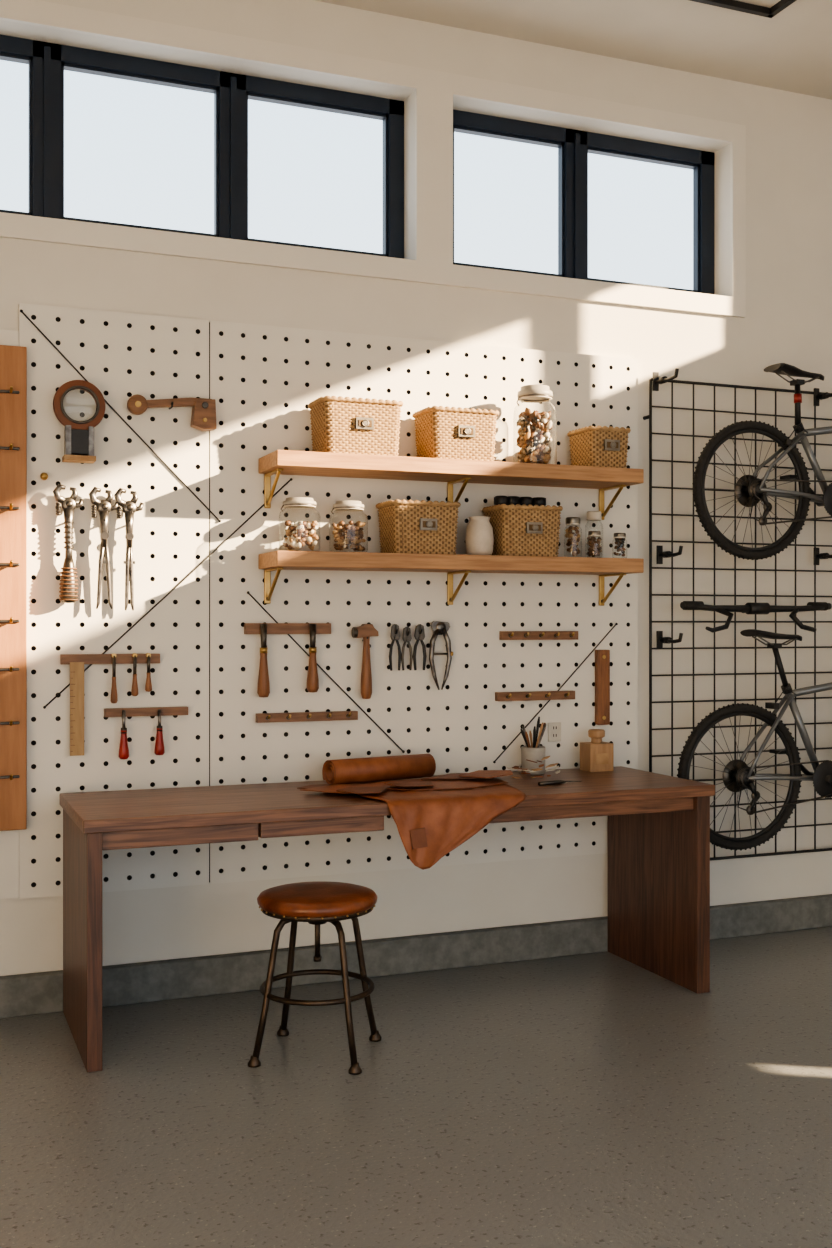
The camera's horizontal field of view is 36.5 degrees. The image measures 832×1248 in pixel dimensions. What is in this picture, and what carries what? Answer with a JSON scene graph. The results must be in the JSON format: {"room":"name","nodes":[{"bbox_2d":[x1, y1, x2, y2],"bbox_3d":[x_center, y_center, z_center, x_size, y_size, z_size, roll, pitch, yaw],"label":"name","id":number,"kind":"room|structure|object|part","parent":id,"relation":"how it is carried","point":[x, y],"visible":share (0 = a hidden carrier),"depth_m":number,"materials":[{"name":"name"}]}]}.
{"room":"garage workshop","nodes":[
{"label":"garage workshop","id":0,"kind":"room"},
{"bbox_2d":[0,926,831,1247],"bbox_3d":[0.639,1.460,1.630,8.000,0.120,7.350,0,0,-22],"label":"floor","id":1,"kind":"structure","parent":0,"point":[598,1099],"depth_m":3.57,"materials":[{"name":"grey concrete"}]},
{"bbox_2d":[248,881,380,1074],"bbox_3d":[-0.322,1.135,4.121,0.391,0.529,0.391,0,0,7],"label":"stool","id":2,"kind":"object","parent":1,"relation":"on","point":[316,903],"visible":1,"depth_m":4.02,"materials":[{"name":"brown leather"}]},
{"bbox_2d":[60,766,714,1071],"bbox_3d":[-0.075,1.005,4.667,2.335,0.790,0.680,0,0,-22],"label":"workbench","id":3,"kind":"object","parent":1,"relation":"on","point":[659,824],"visible":0.91,"depth_m":4.57,"materials":[{"name":"brown wood"}]},
{"bbox_2d":[297,770,525,869],"bbox_3d":[0.013,0.702,4.617,0.860,0.273,0.598,0,0,-22],"label":"leather hide","id":4,"kind":"object","parent":3,"relation":"on","point":[433,816],"visible":1,"depth_m":4.39,"materials":[{"name":"brown leather"}]},
{"bbox_2d":[322,754,435,784],"bbox_3d":[-0.138,0.556,4.850,0.456,0.094,0.098,0,0,-35],"label":"roll","id":5,"kind":"object","parent":4,"relation":"on","point":[354,770],"visible":1,"depth_m":4.80,"materials":[{"name":"brown leather"}]},
{"bbox_2d":[520,717,545,774],"bbox_3d":[0.479,0.495,5.148,0.100,0.230,0.100,0,0,20],"label":"cup","id":6,"kind":"object","parent":3,"relation":"on","point":[533,752],"visible":0.92,"depth_m":5.12,"materials":[{"name":"ceramic"}]},
{"bbox_2d":[507,756,559,778],"bbox_3d":[0.492,0.565,4.962,0.203,0.082,0.236,0,0,-22],"label":"pile","id":7,"kind":"object","parent":3,"relation":"on","point":[523,771],"visible":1,"depth_m":4.97,"materials":[{"name":"leather"}]},
{"bbox_2d":[538,780,580,785],"bbox_3d":[0.549,0.602,4.810,0.203,0.016,0.016,0,0,-34],"label":"leather awl","id":8,"kind":"object","parent":3,"relation":"on","point":[554,781],"visible":1,"depth_m":4.79,"materials":[{"name":"metal"}]},
{"bbox_2d":[580,729,613,771],"bbox_3d":[0.753,0.524,5.256,0.110,0.171,0.093,0,0,-22],"label":"block","id":9,"kind":"object","parent":3,"relation":"on","point":[596,755],"visible":1,"depth_m":5.22,"materials":[{"name":"brown wood"}]},
{"bbox_2d":[0,0,831,975],"bbox_3d":[-0.691,-0.525,4.948,8.000,3.850,0.200,0,0,-22],"label":"wall","id":10,"kind":"structure","parent":0,"point":[788,319],"depth_m":5.45,"materials":[{"name":"paint"}]},
{"bbox_2d":[0,329,18,898],"bbox_3d":[-1.711,-0.035,4.418,0.612,2.030,0.022,0,0,-22],"label":"board","id":11,"kind":"object","parent":10,"relation":"attached to","point":[9,840],"visible":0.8,"depth_m":4.51,"materials":[{"name":"wood"}]},
{"bbox_2d":[0,345,26,830],"bbox_3d":[-1.676,-0.128,4.361,0.635,1.715,0.087,0,0,-22],"label":"panel","id":12,"kind":"object","parent":11,"relation":"attached to","point":[13,359],"visible":1,"depth_m":4.46,"materials":[{"name":"brown wood"}]},
{"bbox_2d":[0,35,403,258],"bbox_3d":[-1.404,-1.817,4.710,2.900,0.695,0.072,0,0,-22],"label":"window","id":13,"kind":"structure","parent":10,"relation":"in","point":[47,62],"depth_m":4.94,"materials":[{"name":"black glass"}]},
{"bbox_2d":[19,303,637,898],"bbox_3d":[-0.228,-0.083,4.992,2.567,2.133,0.060,0,0,-22],"label":"pegboard","id":14,"kind":"object","parent":10,"relation":"attached to","point":[262,380],"depth_m":4.87,"materials":[{"name":"white wood"}]},
{"bbox_3d":[-1.336,-0.530,4.533,0.028,0.028,0.033,0,0,-22],"label":"brass knob","id":15,"kind":"part","parent":14,"relation":"part of","materials":[{"name":"gold metal"}]},
{"bbox_2d":[53,484,83,602],"bbox_3d":[-1.251,-0.289,4.538,0.072,0.428,0.091,0,0,32],"label":"wrench","id":16,"kind":"object","parent":14,"relation":"hanging from","point":[68,584],"visible":1,"depth_m":4.52,"materials":[{"name":"metal"}]},
{"bbox_2d":[53,380,104,462],"bbox_3d":[-1.216,-0.731,4.551,0.184,0.292,0.089,0,0,-22],"label":"magnifying glass","id":17,"kind":"object","parent":14,"relation":"attached to","point":[78,435],"visible":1,"depth_m":4.52,"materials":[{"name":"wood"}]},
{"bbox_2d":[89,487,117,608],"bbox_3d":[-1.135,-0.276,4.585,0.072,0.444,0.091,0,0,32],"label":"pincers","id":18,"kind":"object","parent":14,"relation":"hanging from","point":[104,507],"visible":1,"depth_m":4.57,"materials":[{"name":"metal"}]},
{"bbox_2d":[60,653,159,755],"bbox_3d":[-1.113,0.291,4.609,0.355,0.368,0.057,0,0,-22],"label":"tool rack","id":19,"kind":"object","parent":14,"relation":"attached to","point":[76,661],"visible":1,"depth_m":4.56,"materials":[{"name":"brown wood"}]},
{"bbox_2d":[20,309,220,521],"bbox_3d":[-1.077,-0.755,4.649,0.731,0.742,0.010,0,0,-22],"label":"hanging cord","id":20,"kind":"object","parent":14,"relation":"hanging from","point":[21,310],"visible":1,"depth_m":4.65,"materials":[{"name":"black metal"}]},
{"bbox_2d":[114,488,143,609],"bbox_3d":[-1.052,-0.274,4.618,0.072,0.448,0.091,0,0,32],"label":"pincers","id":21,"kind":"object","parent":14,"relation":"hanging from","point":[129,508],"visible":1,"depth_m":4.61,"materials":[{"name":"metal"}]},
{"bbox_2d":[104,707,187,758],"bbox_3d":[-0.991,0.403,4.655,0.305,0.185,0.063,0,0,-22],"label":"rack","id":22,"kind":"object","parent":14,"relation":"attached to","point":[159,749],"visible":1,"depth_m":4.64,"materials":[{"name":"brown wood"}]},
{"bbox_2d":[43,478,291,708],"bbox_3d":[-0.910,-0.130,4.716,0.931,0.872,0.010,0,0,-22],"label":"hanging cord","id":23,"kind":"object","parent":14,"relation":"attached to","point":[165,596],"visible":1,"depth_m":4.72,"materials":[{"name":"black metal"}]},
{"bbox_2d":[127,394,216,430],"bbox_3d":[-0.907,-0.784,4.687,0.327,0.118,0.066,0,0,-19],"label":"gauge","id":24,"kind":"object","parent":14,"relation":"attached to","point":[203,417],"visible":1,"depth_m":4.69,"materials":[{"name":"brown wood"}]},
{"bbox_2d":[244,623,330,697],"bbox_3d":[-0.487,0.139,4.855,0.340,0.283,0.068,0,0,-22],"label":"rack","id":25,"kind":"object","parent":14,"relation":"attached to","point":[263,690],"visible":1,"depth_m":4.85,"materials":[{"name":"brown wood"}]},
{"bbox_2d":[256,711,357,722],"bbox_3d":[-0.416,0.360,4.888,0.405,0.034,0.059,0,0,-22],"label":"peg rail","id":26,"kind":"object","parent":14,"relation":"attached to","point":[329,715],"visible":1,"depth_m":4.88,"materials":[{"name":"brown wood"}]},
{"bbox_2d":[247,591,404,752],"bbox_3d":[-0.346,0.196,4.942,0.648,0.644,0.010,0,0,-22],"label":"hanging cord","id":27,"kind":"object","parent":14,"relation":"attached to","point":[248,592],"visible":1,"depth_m":4.95,"materials":[{"name":"black metal"}]},
{"bbox_2d":[351,624,378,698],"bbox_3d":[-0.204,0.147,4.969,0.102,0.295,0.067,0,0,-22],"label":"hammer","id":28,"kind":"object","parent":14,"relation":"hanging from","point":[364,631],"visible":1,"depth_m":4.95,"materials":[{"name":"brown wood"}]},
{"bbox_2d":[389,624,401,670],"bbox_3d":[-0.084,0.093,5.020,0.048,0.185,0.047,0,0,23],"label":"pliers","id":29,"kind":"object","parent":14,"relation":"hanging from","point":[395,632],"visible":1,"depth_m":5.01,"materials":[{"name":"metal"}]},
{"bbox_2d":[401,627,412,669],"bbox_3d":[-0.038,0.098,5.039,0.046,0.175,0.049,0,0,21],"label":"pliers","id":30,"kind":"object","parent":14,"relation":"hanging from","point":[406,637],"visible":1,"depth_m":5.03,"materials":[{"name":"metal"}]},
{"bbox_2d":[413,624,426,669],"bbox_3d":[0.015,0.093,5.058,0.049,0.185,0.050,0,0,19],"label":"pliers","id":31,"kind":"object","parent":14,"relation":"hanging from","point":[419,629],"visible":1,"depth_m":5.05,"materials":[{"name":"metal"}]},
{"bbox_2d":[429,621,452,689],"bbox_3d":[0.102,0.127,5.092,0.099,0.278,0.059,0,0,2],"label":"caliper","id":32,"kind":"object","parent":14,"relation":"hanging from","point":[439,628],"visible":1,"depth_m":5.08,"materials":[{"name":"metal"}]},
{"bbox_2d":[259,450,643,519],"bbox_3d":[0.164,-0.540,5.005,1.550,0.190,0.269,0,0,-22],"label":"wooden shelf","id":33,"kind":"object","parent":14,"relation":"attached to","point":[283,462],"visible":0.85,"depth_m":4.89,"materials":[{"name":"brown wood"}]},
{"bbox_2d":[308,395,402,455],"bbox_3d":[-0.232,-0.745,4.851,0.335,0.217,0.235,0,0,-22],"label":"woven basket","id":34,"kind":"object","parent":33,"relation":"on","point":[353,425],"visible":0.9,"depth_m":4.76,"materials":[{"name":"wicker"}]},
{"bbox_2d":[412,406,498,460],"bbox_3d":[0.158,-0.739,5.008,0.306,0.207,0.235,0,0,-22],"label":"woven basket","id":35,"kind":"object","parent":33,"relation":"on","point":[447,432],"visible":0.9,"depth_m":4.92,"materials":[{"name":"wicker"}]},
{"bbox_2d":[513,385,556,463],"bbox_3d":[0.484,-0.801,5.134,0.176,0.331,0.176,0,0,-22],"label":"glass jar","id":36,"kind":"object","parent":33,"relation":"on","point":[534,449],"visible":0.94,"depth_m":5.09,"materials":[{"name":"glass"}]},
{"bbox_2d":[567,426,630,467],"bbox_3d":[0.761,-0.722,5.250,0.207,0.172,0.235,0,0,-22],"label":"woven basket","id":37,"kind":"object","parent":33,"relation":"on","point":[598,446],"visible":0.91,"depth_m":5.16,"materials":[{"name":"wicker"}]},
{"bbox_2d":[259,550,643,605],"bbox_3d":[0.164,-0.173,5.005,1.550,0.190,0.269,0,0,-22],"label":"wooden shelf","id":38,"kind":"object","parent":14,"relation":"attached to","point":[278,560],"visible":1,"depth_m":4.88,"materials":[{"name":"brown wood"}]},
{"bbox_2d":[281,497,319,550],"bbox_3d":[-0.439,-0.372,4.764,0.156,0.207,0.156,0,0,-22],"label":"glass storage jar","id":39,"kind":"object","parent":38,"relation":"on","point":[295,539],"visible":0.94,"depth_m":4.73,"materials":[{"name":"glass"}]},
{"bbox_2d":[329,500,367,550],"bbox_3d":[-0.258,-0.370,4.836,0.148,0.202,0.148,0,0,-22],"label":"glass storage jar","id":40,"kind":"object","parent":38,"relation":"on","point":[352,534],"visible":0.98,"depth_m":4.80,"materials":[{"name":"glass"}]},
{"bbox_2d":[376,499,460,553],"bbox_3d":[0.009,-0.372,4.948,0.296,0.207,0.235,0,0,-22],"label":"woven basket","id":41,"kind":"object","parent":38,"relation":"on","point":[418,527],"visible":0.97,"depth_m":4.86,"materials":[{"name":"wicker"}]},
{"bbox_2d":[465,516,493,554],"bbox_3d":[0.252,-0.346,5.014,0.114,0.156,0.114,0,0,-22],"label":"ceramic vase","id":42,"kind":"object","parent":38,"relation":"on","point":[479,538],"visible":0.88,"depth_m":4.97,"materials":[{"name":"white ceramic"}]},
{"bbox_2d":[482,504,562,556],"bbox_3d":[0.432,-0.372,5.117,0.286,0.207,0.235,0,0,-22],"label":"woven basket","id":43,"kind":"object","parent":38,"relation":"on","point":[518,530],"visible":0.86,"depth_m":5.02,"materials":[{"name":"wicker"}]},
{"bbox_2d":[494,496,545,506],"bbox_3d":[0.423,-0.457,5.125,0.230,0.118,0.060,0,0,-22],"label":"canister set","id":44,"kind":"object","parent":43,"relation":"in","point":[507,500],"visible":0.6,"depth_m":5.10,"materials":[{"name":"black metal"}]},
{"bbox_2d":[565,517,580,555],"bbox_3d":[0.647,-0.353,5.199,0.074,0.169,0.074,0,0,-22],"label":"spice jar","id":45,"kind":"object","parent":38,"relation":"on","point":[570,521],"visible":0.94,"depth_m":5.18,"materials":[{"name":"clear glass"}]},
{"bbox_2d":[588,531,600,555],"bbox_3d":[0.737,-0.326,5.208,0.062,0.114,0.062,0,0,-22],"label":"spice jar","id":46,"kind":"object","parent":38,"relation":"on","point":[593,548],"visible":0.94,"depth_m":5.20,"materials":[{"name":"clear glass"}]},
{"bbox_2d":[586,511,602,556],"bbox_3d":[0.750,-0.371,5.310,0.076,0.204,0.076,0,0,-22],"label":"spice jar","id":47,"kind":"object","parent":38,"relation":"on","point":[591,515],"visible":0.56,"depth_m":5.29,"materials":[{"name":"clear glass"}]},
{"bbox_2d":[613,533,625,556],"bbox_3d":[0.848,-0.324,5.253,0.062,0.109,0.062,0,0,-22],"label":"spice jar","id":48,"kind":"object","parent":38,"relation":"on","point":[619,538],"visible":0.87,"depth_m":5.24,"materials":[{"name":"clear glass"}]},
{"bbox_2d":[495,691,574,700],"bbox_3d":[0.505,0.300,5.257,0.360,0.036,0.059,0,0,-22],"label":"peg rail","id":49,"kind":"object","parent":14,"relation":"attached to","point":[529,695],"visible":1,"depth_m":5.25,"materials":[{"name":"brown wood"}]},
{"bbox_2d":[499,631,577,639],"bbox_3d":[0.521,0.048,5.263,0.355,0.036,0.059,0,0,-22],"label":"peg rail","id":50,"kind":"object","parent":14,"relation":"attached to","point":[503,635],"visible":1,"depth_m":5.26,"materials":[{"name":"brown wood"}]},
{"bbox_2d":[548,722,560,741],"bbox_3d":[0.584,0.455,5.316,0.060,0.080,0.009,0,0,-22],"label":"electrical outlet","id":51,"kind":"object","parent":14,"relation":"attached to","point":[554,729],"visible":1,"depth_m":5.31,"materials":[{"name":"plastic"}]},
{"bbox_2d":[493,623,617,762],"bbox_3d":[0.593,0.285,5.319,0.591,0.582,0.010,0,0,-22],"label":"hanging cord","id":52,"kind":"object","parent":14,"relation":"hanging from","point":[615,623],"visible":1,"depth_m":5.33,"materials":[{"name":"black metal"}]},
{"bbox_2d":[595,650,609,724],"bbox_3d":[0.797,0.270,5.389,0.060,0.320,0.032,0,0,-22],"label":"peg rail","id":53,"kind":"object","parent":14,"relation":"attached to","point":[602,657],"visible":1,"depth_m":5.38,"materials":[{"name":"brown wood"}]},
{"bbox_2d":[0,0,745,317],"bbox_3d":[-0.651,-1.817,4.848,4.600,0.865,0.019,0,0,-22],"label":"trim","id":54,"kind":"structure","parent":10,"relation":"attached to","point":[435,90],"depth_m":5.11,"materials":[{"name":"paint"}]},
{"bbox_2d":[0,894,831,1017],"bbox_3d":[-0.645,1.330,4.832,7.600,0.140,0.050,0,0,-22],"label":"baseboard","id":55,"kind":"structure","parent":10,"relation":"attached to","point":[151,981],"depth_m":5.01,"materials":[{"name":"concrete"}]},
{"bbox_2d":[453,109,714,294],"bbox_3d":[0.727,-1.817,5.564,1.370,0.695,0.072,0,0,-22],"label":"window","id":56,"kind":"structure","parent":10,"relation":"in","point":[574,146],"depth_m":5.54,"materials":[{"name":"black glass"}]},
{"bbox_2d":[643,368,831,860],"bbox_3d":[1.754,-0.022,5.703,1.556,2.136,0.217,0,0,-22],"label":"grid panel","id":57,"kind":"object","parent":10,"relation":"attached to","point":[660,554],"visible":0.8,"depth_m":5.62,"materials":[{"name":"black metal"}]},
{"bbox_2d":[677,629,831,850],"bbox_3d":[1.844,0.490,5.540,1.622,0.935,0.298,0,0,-22],"label":"bicycle","id":58,"kind":"object","parent":57,"relation":"hanging from","point":[737,776],"visible":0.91,"depth_m":5.39,"materials":[{"name":"rubber"}]},
{"bbox_2d":[680,601,831,632],"bbox_3d":[1.490,-0.030,5.556,0.782,0.135,0.167,0,0,-22],"label":"spare handlebar","id":59,"kind":"object","parent":57,"relation":"attached to","point":[748,608],"visible":1,"depth_m":5.51,"materials":[{"name":"black metal"}]},
{"bbox_2d":[692,363,831,559],"bbox_3d":[1.900,-0.701,5.606,1.568,0.849,0.298,0,0,-22],"label":"bicycle","id":60,"kind":"object","parent":57,"relation":"hanging from","point":[750,490],"visible":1,"depth_m":5.45,"materials":[{"name":"rubber"}]},
{"bbox_2d":[315,0,831,99],"bbox_3d":[0.639,-2.525,1.630,8.000,0.150,7.350,0,0,-22],"label":"ceiling","id":61,"kind":"structure","parent":0,"point":[790,50],"depth_m":5.21,"materials":[{"name":"paint"}]},
{"bbox_2d":[689,0,795,17],"bbox_3d":[1.209,-2.438,4.509,0.800,0.025,0.850,0,0,-22],"label":"ceiling light frame","id":62,"kind":"object","parent":61,"relation":"attached to","point":[781,5],"depth_m":4.97,"materials":[{"name":"black metal"}]}
]}

